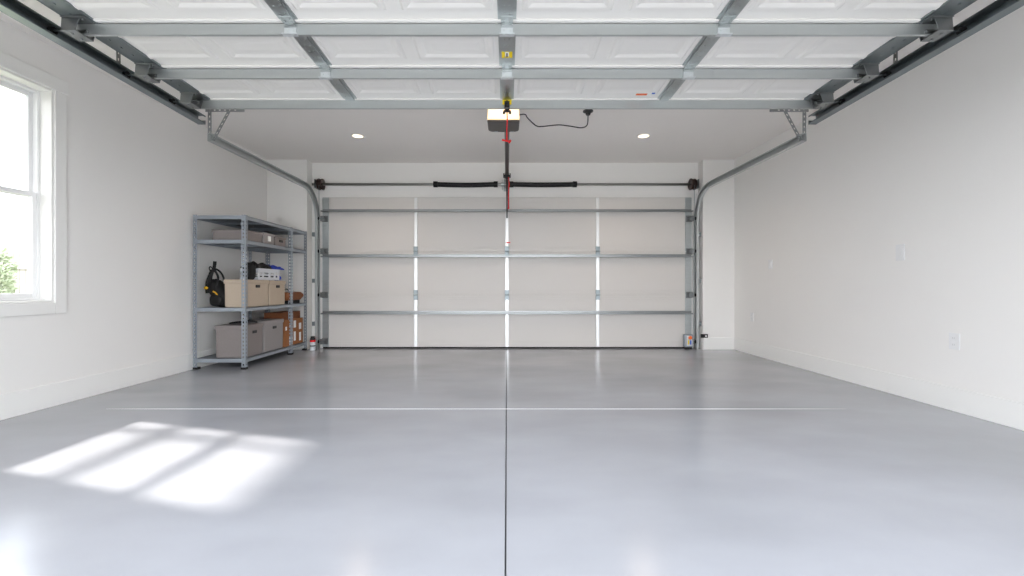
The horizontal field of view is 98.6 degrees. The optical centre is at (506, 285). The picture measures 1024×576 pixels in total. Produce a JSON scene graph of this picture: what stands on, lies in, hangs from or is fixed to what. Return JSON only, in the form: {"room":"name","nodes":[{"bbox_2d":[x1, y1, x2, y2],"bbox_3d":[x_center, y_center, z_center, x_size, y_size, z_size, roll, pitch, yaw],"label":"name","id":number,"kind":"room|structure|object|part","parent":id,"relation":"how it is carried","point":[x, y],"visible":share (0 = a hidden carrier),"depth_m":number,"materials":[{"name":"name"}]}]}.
{"room":"garage","nodes":[
{"label":"garage","id":0,"kind":"room"},
{"bbox_2d":[0,19,266,394],"bbox_3d":[-3.675,-0.470,3.735,0.170,2.840,6.370,0,0,0],"label":"wall","id":1,"kind":"structure","parent":0,"point":[139,170],"depth_m":4.17,"materials":[{"name":"paint"}]},
{"bbox_2d":[0,51,68,316],"bbox_3d":[-3.658,-0.718,3.001,0.184,1.875,1.162,0,0,0],"label":"window","id":2,"kind":"structure","parent":1,"relation":"in","point":[45,94],"depth_m":3.46,"materials":[{"name":"white paint"}]},
{"bbox_3d":[-3.726,-1.100,3.000,0.028,0.820,0.884,0,0,0],"label":"sash","id":3,"kind":"part","parent":2,"relation":"part of","materials":[{"name":"white plastic"}]},
{"bbox_3d":[-3.694,-0.320,3.000,0.028,0.820,0.884,0,0,0],"label":"sash","id":4,"kind":"part","parent":2,"relation":"part of","materials":[{"name":"white plastic"}]},
{"bbox_3d":[-3.712,-0.710,3.000,0.075,1.644,0.924,0,0,0],"label":"frame","id":5,"kind":"part","parent":2,"relation":"part of","materials":[{"name":"white plastic"}]},
{"bbox_2d":[0,349,215,419],"bbox_3d":[-3.583,0.860,3.650,0.015,0.180,5.860,0,0,0],"label":"baseboard","id":6,"kind":"structure","parent":1,"relation":"attached to","point":[21,402],"depth_m":3.76,"materials":[{"name":"white paint"}]},
{"bbox_2d":[0,0,995,162],"bbox_3d":[-0.095,-1.965,3.735,7.330,0.150,6.370,0,0,0],"label":"ceiling","id":7,"kind":"structure","parent":0,"point":[312,135],"depth_m":5.42,"materials":[{"name":"paint"}]},
{"bbox_2d":[350,133,364,138],"bbox_3d":[-1.880,-1.887,5.540,0.180,0.005,0.180,0,0,0],"label":"recessed light","id":8,"kind":"object","parent":7,"relation":"in","point":[355,135],"visible":1,"depth_m":5.55,"materials":[{"name":"white paint"}]},
{"bbox_2d":[487,109,519,217],"bbox_3d":[-0.035,-1.445,5.526,0.316,0.890,2.448,0,0,0],"label":"garage door opener","id":9,"kind":"object","parent":7,"relation":"hanging from","point":[496,120],"visible":0.8,"depth_m":4.39,"materials":[{"name":"grey"}]},
{"bbox_2d":[502,113,510,143],"bbox_3d":[-0.003,-1.410,3.915,0.087,0.281,0.030,0,0,0],"label":"pull cord","id":10,"kind":"object","parent":9,"relation":"hanging from","point":[506,140],"visible":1,"depth_m":3.91,"materials":[{"name":"red fabric"}]},
{"bbox_3d":[0.000,-1.423,3.913,0.014,0.256,0.026,0,0,0],"label":"cord","id":11,"kind":"part","parent":10,"relation":"part of","materials":[{"name":"red fabric"}]},
{"bbox_3d":[0.000,-1.647,5.590,0.052,0.049,2.020,0,0,0],"label":"rail","id":12,"kind":"part","parent":9,"relation":"part of","materials":[{"name":"black metal"}]},
{"bbox_3d":[0.000,-1.305,6.478,0.024,0.610,0.015,0,0,0],"label":"door arm","id":13,"kind":"part","parent":9,"relation":"part of","materials":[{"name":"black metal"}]},
{"bbox_3d":[0.000,-1.643,5.610,0.016,0.015,1.980,0,0,0],"label":"chain","id":14,"kind":"part","parent":9,"relation":"part of","materials":[{"name":"black metal"}]},
{"bbox_2d":[508,177,509,208],"bbox_3d":[0.024,-1.362,6.443,0.027,0.477,0.028,0,0,28],"label":"pull cord","id":15,"kind":"object","parent":9,"relation":"hanging from","point":[508,177],"visible":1,"depth_m":6.43,"materials":[{"name":"red plastic"}]},
{"bbox_2d":[583,109,592,115],"bbox_3d":[0.875,-1.867,4.750,0.110,0.045,0.110,0,0,0],"label":"socket","id":16,"kind":"object","parent":7,"relation":"attached to","point":[586,111],"visible":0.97,"depth_m":4.73,"materials":[{"name":"black plastic"}]},
{"bbox_2d":[519,114,588,127],"bbox_3d":[0.478,-1.770,4.679,0.810,0.152,0.124,0,0,-18],"label":"power cord","id":17,"kind":"object","parent":16,"relation":"attached to","point":[519,114],"visible":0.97,"depth_m":4.71,"materials":[{"name":"black plastic"}]},
{"bbox_2d":[636,133,650,138],"bbox_3d":[1.720,-1.887,5.540,0.180,0.005,0.180,0,0,0],"label":"recessed light","id":18,"kind":"object","parent":7,"relation":"in","point":[645,135],"visible":1,"depth_m":5.53,"materials":[{"name":"white paint"}]},
{"bbox_2d":[267,160,733,348],"bbox_3d":[-0.095,-0.470,6.750,6.990,2.840,0.340,0,0,0],"label":"wall","id":19,"kind":"structure","parent":0,"point":[289,204],"depth_m":6.75,"materials":[{"name":"paint"}]},
{"bbox_2d":[205,109,319,348],"bbox_3d":[-2.750,-0.470,5.495,0.380,2.840,2.510,0,0,0],"label":"door track","id":20,"kind":"object","parent":19,"relation":"attached to","point":[212,138],"visible":0.79,"depth_m":5.68,"materials":[{"name":"metal"}]},
{"bbox_2d":[293,338,303,349],"bbox_3d":[-3.285,0.860,6.572,0.580,0.180,0.015,0,0,0],"label":"baseboard","id":21,"kind":"structure","parent":19,"relation":"attached to","point":[300,347],"depth_m":6.57,"materials":[{"name":"white paint"}]},
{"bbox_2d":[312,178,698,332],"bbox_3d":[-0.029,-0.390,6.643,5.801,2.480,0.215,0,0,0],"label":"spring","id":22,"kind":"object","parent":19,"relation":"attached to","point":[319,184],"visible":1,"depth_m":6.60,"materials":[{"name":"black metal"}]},
{"bbox_2d":[318,197,695,347],"bbox_3d":[0.000,-0.200,6.676,5.724,2.300,0.137,0,0,0],"label":"door","id":23,"kind":"structure","parent":19,"relation":"in","point":[398,272],"depth_m":6.70,"materials":[{"name":"metal"}]},
{"bbox_2d":[703,338,733,349],"bbox_3d":[3.167,0.860,6.572,0.465,0.180,0.015,0,0,0],"label":"baseboard","id":24,"kind":"structure","parent":19,"relation":"attached to","point":[708,343],"depth_m":6.57,"materials":[{"name":"white paint"}]},
{"bbox_2d":[694,109,808,348],"bbox_3d":[2.750,-0.470,5.495,0.380,2.840,2.510,0,0,0],"label":"door track","id":25,"kind":"object","parent":19,"relation":"attached to","point":[800,138],"visible":0.8,"depth_m":5.76,"materials":[{"name":"metal"}]},
{"bbox_2d":[0,348,1023,575],"bbox_3d":[-0.095,1.010,3.625,7.290,0.121,6.650,0,0,0],"label":"floor","id":26,"kind":"structure","parent":0,"point":[322,461],"depth_m":2.19,"materials":[{"name":"grey concrete"}]},
{"bbox_2d":[193,215,306,369],"bbox_3d":[-3.270,0.070,5.770,0.598,1.760,1.548,0,0,0],"label":"shelving unit","id":27,"kind":"object","parent":26,"relation":"on","point":[243,222],"visible":0.74,"depth_m":5.11,"materials":[{"name":"grey metal"}]},
{"bbox_3d":[-3.545,0.060,5.020,0.044,1.740,0.044,0,0,0],"label":"post","id":28,"kind":"part","parent":27,"relation":"part of","materials":[{"name":"grey metal"}]},
{"bbox_2d":[204,261,224,306],"bbox_3d":[-3.356,-0.017,5.135,0.270,0.544,0.179,0,0,0],"label":"backpack","id":29,"kind":"object","parent":27,"relation":"on","point":[215,288],"visible":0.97,"depth_m":5.08,"materials":[{"name":"black fabric"}]},
{"bbox_3d":[-3.395,-0.226,5.100,0.054,0.125,0.036,0,0,0],"label":"grab handle","id":30,"kind":"part","parent":29,"relation":"part of","materials":[{"name":"black fabric"}]},
{"bbox_2d":[212,230,262,241],"bbox_3d":[-3.203,-0.588,5.240,0.395,0.125,0.360,0,0,0],"label":"storage box","id":31,"kind":"object","parent":27,"relation":"on","point":[217,234],"visible":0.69,"depth_m":5.07,"materials":[{"name":"grey fabric"}]},
{"bbox_3d":[-3.203,-0.635,5.240,0.395,0.030,0.360,0,0,0],"label":"lid","id":32,"kind":"part","parent":31,"relation":"part of","materials":[{"name":"grey fabric"}]},
{"bbox_2d":[215,323,262,357],"bbox_3d":[-3.183,0.642,5.245,0.363,0.375,0.370,0,0,0],"label":"storage box","id":33,"kind":"object","parent":27,"relation":"on","point":[228,336],"visible":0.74,"depth_m":5.07,"materials":[{"name":"grey cardboard"}]},
{"bbox_3d":[-3.185,0.480,5.245,0.360,0.050,0.370,0,0,0],"label":"lid","id":34,"kind":"part","parent":33,"relation":"part of","materials":[{"name":"grey cardboard"}]},
{"bbox_2d":[229,319,257,323],"bbox_3d":[-3.163,0.431,5.290,0.254,0.043,0.204,0,0,0],"label":"strap","id":35,"kind":"object","parent":33,"relation":"on","point":[249,320],"visible":0.72,"depth_m":5.27,"materials":[{"name":"black fabric"}]},
{"bbox_3d":[-2.995,0.060,5.020,0.044,1.740,0.044,0,0,0],"label":"post","id":36,"kind":"part","parent":27,"relation":"part of","materials":[{"name":"grey metal"}]},
{"bbox_2d":[224,279,268,307],"bbox_3d":[-3.132,0.087,5.312,0.260,0.325,0.505,0,0,0],"label":"storage box","id":37,"kind":"object","parent":27,"relation":"on","point":[257,289],"visible":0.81,"depth_m":5.13,"materials":[{"name":"beige cardboard"}]},
{"bbox_3d":[-3.134,-0.050,5.312,0.257,0.050,0.505,0,0,0],"label":"lid","id":38,"kind":"part","parent":37,"relation":"part of","materials":[{"name":"beige cardboard"}]},
{"bbox_2d":[243,261,255,279],"bbox_3d":[-3.040,-0.182,5.200,0.109,0.226,0.155,0,0,0],"label":"duffel bag","id":39,"kind":"object","parent":37,"relation":"on","point":[251,266],"visible":0.84,"depth_m":5.17,"materials":[{"name":"black fabric"}]},
{"bbox_2d":[240,268,279,279],"bbox_3d":[-3.104,-0.145,5.550,0.232,0.140,0.508,0,0,0],"label":"plastic crate","id":40,"kind":"object","parent":37,"relation":"on","point":[258,276],"visible":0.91,"depth_m":5.54,"materials":[{"name":"white plastic"}]},
{"bbox_2d":[240,262,271,268],"bbox_3d":[-3.103,-0.258,5.435,0.239,0.086,0.398,0,0,0],"label":"jacket","id":41,"kind":"object","parent":40,"relation":"on","point":[260,265],"visible":0.4,"depth_m":5.43,"materials":[{"name":"black fabric"}]},
{"bbox_2d":[267,264,283,269],"bbox_3d":[-3.095,-0.247,5.777,0.234,0.063,0.333,0,0,0],"label":"folded cloth","id":42,"kind":"object","parent":40,"relation":"on","point":[272,266],"visible":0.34,"depth_m":5.78,"materials":[{"name":"blue fabric"}]},
{"bbox_3d":[-3.545,0.060,6.090,0.044,1.740,0.044,0,0,0],"label":"post","id":43,"kind":"part","parent":27,"relation":"part of","materials":[{"name":"grey metal"}]},
{"bbox_3d":[-3.270,0.253,5.770,0.584,0.006,1.532,0,0,0],"label":"shelf","id":44,"kind":"part","parent":27,"relation":"part of","materials":[{"name":"grey metal"}]},
{"bbox_3d":[-3.270,0.833,5.770,0.584,0.006,1.532,0,0,0],"label":"shelf","id":45,"kind":"part","parent":27,"relation":"part of","materials":[{"name":"grey metal"}]},
{"bbox_3d":[-3.270,-0.799,5.770,0.584,0.006,1.532,0,0,0],"label":"shelf","id":46,"kind":"part","parent":27,"relation":"part of","materials":[{"name":"grey metal"}]},
{"bbox_2d":[235,319,283,352],"bbox_3d":[-3.191,0.635,5.695,0.378,0.390,0.470,0,0,0],"label":"storage box","id":47,"kind":"object","parent":27,"relation":"on","point":[272,329],"visible":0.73,"depth_m":5.65,"materials":[{"name":"grey cardboard"}]},
{"bbox_3d":[-3.192,0.465,5.695,0.375,0.050,0.470,0,0,0],"label":"lid","id":48,"kind":"part","parent":47,"relation":"part of","materials":[{"name":"grey cardboard"}]},
{"bbox_3d":[-3.270,-0.522,5.770,0.584,0.006,1.532,0,0,0],"label":"shelf","id":49,"kind":"part","parent":27,"relation":"part of","materials":[{"name":"grey metal"}]},
{"bbox_2d":[259,232,274,244],"bbox_3d":[-3.182,-0.595,5.570,0.356,0.140,0.260,0,0,0],"label":"storage box","id":50,"kind":"object","parent":27,"relation":"on","point":[267,238],"visible":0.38,"depth_m":5.54,"materials":[{"name":"grey cardboard"}]},
{"bbox_3d":[-3.183,-0.650,5.570,0.355,0.030,0.260,0,0,0],"label":"lid","id":51,"kind":"part","parent":50,"relation":"part of","materials":[{"name":"grey fabric"}]},
{"bbox_3d":[-3.545,0.060,6.520,0.044,1.740,0.044,0,0,0],"label":"post","id":52,"kind":"part","parent":27,"relation":"part of","materials":[{"name":"grey metal"}]},
{"bbox_2d":[268,280,285,305],"bbox_3d":[-3.151,0.090,5.777,0.298,0.320,0.405,0,0,0],"label":"storage box","id":53,"kind":"object","parent":27,"relation":"on","point":[276,289],"visible":0.56,"depth_m":5.75,"materials":[{"name":"beige cardboard"}]},
{"bbox_3d":[-3.152,-0.045,5.777,0.295,0.050,0.405,0,0,0],"label":"lid","id":54,"kind":"part","parent":53,"relation":"part of","materials":[{"name":"beige cardboard"}]},
{"bbox_2d":[274,236,285,246],"bbox_3d":[-3.181,-0.590,5.860,0.358,0.130,0.280,0,0,0],"label":"storage box","id":55,"kind":"object","parent":27,"relation":"on","point":[280,241],"visible":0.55,"depth_m":5.83,"materials":[{"name":"grey cardboard"}]},
{"bbox_2d":[283,319,289,346],"bbox_3d":[-3.212,0.647,6.058,0.416,0.365,0.225,0,0,0],"label":"cardboard box","id":56,"kind":"object","parent":27,"relation":"on","point":[286,325],"visible":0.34,"depth_m":6.00,"materials":[{"name":"brown cardboard"}]},
{"bbox_3d":[-2.995,0.060,6.090,0.044,1.740,0.044,0,0,0],"label":"post","id":57,"kind":"part","parent":27,"relation":"part of","materials":[{"name":"grey metal"}]},
{"bbox_2d":[285,289,303,303],"bbox_3d":[-3.120,0.143,6.253,0.240,0.213,0.499,0,0,0],"label":"tool bag","id":58,"kind":"object","parent":27,"relation":"on","point":[297,296],"visible":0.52,"depth_m":6.24,"materials":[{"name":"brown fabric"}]},
{"bbox_2d":[293,317,302,344],"bbox_3d":[-3.217,0.647,6.340,0.406,0.365,0.320,0,0,0],"label":"cardboard box","id":59,"kind":"object","parent":27,"relation":"on","point":[297,322],"visible":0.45,"depth_m":6.33,"materials":[{"name":"brown cardboard"}]},
{"bbox_2d":[264,311,299,319],"bbox_3d":[-3.178,0.414,6.235,0.245,0.101,0.530,0,0,0],"label":"cardboard box","id":60,"kind":"object","parent":59,"relation":"on","point":[278,314],"visible":0.73,"depth_m":6.01,"materials":[{"name":"brown cardboard"}]},
{"bbox_3d":[-2.995,0.060,6.520,0.044,1.740,0.044,0,0,0],"label":"post","id":61,"kind":"part","parent":27,"relation":"part of","materials":[{"name":"grey metal"}]},
{"bbox_2d":[310,336,315,350],"bbox_3d":[-2.870,0.846,6.500,0.079,0.208,0.079,0,0,0],"label":"bottle","id":62,"kind":"object","parent":26,"relation":"on","point":[312,339],"visible":1,"depth_m":6.47,"materials":[{"name":"white plastic"}]},
{"bbox_2d":[683,334,692,348],"bbox_3d":[2.720,0.838,6.605,0.130,0.225,0.090,0,0,0],"label":"sensor","id":63,"kind":"object","parent":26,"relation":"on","point":[687,338],"visible":1,"depth_m":6.58,"materials":[{"name":"white plastic"}]},
{"bbox_2d":[734,6,1023,402],"bbox_3d":[3.485,-0.470,3.735,0.170,2.840,6.370,0,0,0],"label":"wall","id":64,"kind":"structure","parent":0,"point":[930,161],"depth_m":3.76,"materials":[{"name":"paint"}]},
{"bbox_2d":[768,259,772,268],"bbox_3d":[3.393,-0.280,5.670,0.013,0.120,0.085,0,0,0],"label":"light switch","id":65,"kind":"object","parent":64,"relation":"attached to","point":[770,262],"visible":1,"depth_m":5.66,"materials":[{"name":"white plastic"}]},
{"bbox_2d":[734,338,1023,430],"bbox_3d":[3.393,0.860,3.643,0.015,0.180,5.845,0,0,0],"label":"baseboard","id":66,"kind":"structure","parent":64,"relation":"attached to","point":[1006,412],"depth_m":3.73,"materials":[{"name":"white paint"}]},
{"bbox_2d":[896,244,904,260],"bbox_3d":[3.393,-0.290,3.800,0.013,0.140,0.085,0,0,0],"label":"light switch","id":67,"kind":"object","parent":64,"relation":"attached to","point":[900,248],"visible":1,"depth_m":3.79,"materials":[{"name":"white plastic"}]},
{"bbox_2d":[949,333,959,349],"bbox_3d":[3.394,0.420,3.340,0.012,0.125,0.080,0,0,0],"label":"wall outlet","id":68,"kind":"object","parent":64,"relation":"attached to","point":[954,338],"visible":1,"depth_m":3.33,"materials":[{"name":"white plastic"}]},
{"bbox_3d":[-0.095,-0.470,0.635,6.990,2.840,0.170,0,0,0],"label":"wall","id":69,"kind":"structure","parent":0,"visible":0},
{"bbox_2d":[0,0,205,124],"bbox_3d":[-2.912,-0.470,2.451,0.096,2.840,3.463,0,0,0],"label":"door track","id":70,"kind":"object","parent":69,"relation":"attached to","point":[14,9],"visible":0.77,"depth_m":3.08,"materials":[{"name":"metal"}]},
{"bbox_2d":[37,0,976,113],"bbox_3d":[0.000,-1.647,2.815,5.804,0.242,2.207,0,0,0],"label":"door","id":71,"kind":"structure","parent":70,"relation":"attached to","point":[217,54],"depth_m":3.07,"materials":[{"name":"white metal"}]},
{"bbox_2d":[808,0,1023,124],"bbox_3d":[2.912,-0.470,2.451,0.096,2.840,3.463,0,0,0],"label":"door track","id":72,"kind":"object","parent":69,"relation":"attached to","point":[998,9],"visible":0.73,"depth_m":3.06,"materials":[{"name":"metal"}]},
{"label":"outside","id":73,"kind":"structure","parent":0,"visible":0},
{"bbox_3d":[0.000,1.175,0.000,80.000,0.150,80.000,0,0,0],"label":"lawn","id":74,"kind":"structure","parent":73,"visible":0},
{"bbox_2d":[0,241,19,293],"bbox_3d":[-12.096,-0.016,10.254,1.008,2.232,0.999,0,0,0],"label":"shrub","id":75,"kind":"object","parent":74,"relation":"on","point":[8,283],"visible":0.9,"depth_m":10.41,"materials":[{"name":"green plant"}]},
{"bbox_2d":[0,251,27,292],"bbox_3d":[-12.990,0.100,11.297,0.080,2.000,2.595,0,0,0],"label":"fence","id":76,"kind":"object","parent":74,"relation":"on","point":[21,258],"visible":0.16,"depth_m":11.78,"materials":[{"name":"white"}]},
{"bbox_3d":[-12.973,0.100,11.250,0.045,1.300,2.500,0,0,0],"label":"rail","id":77,"kind":"part","parent":76,"relation":"part of","materials":[{"name":"white"}]}
]}

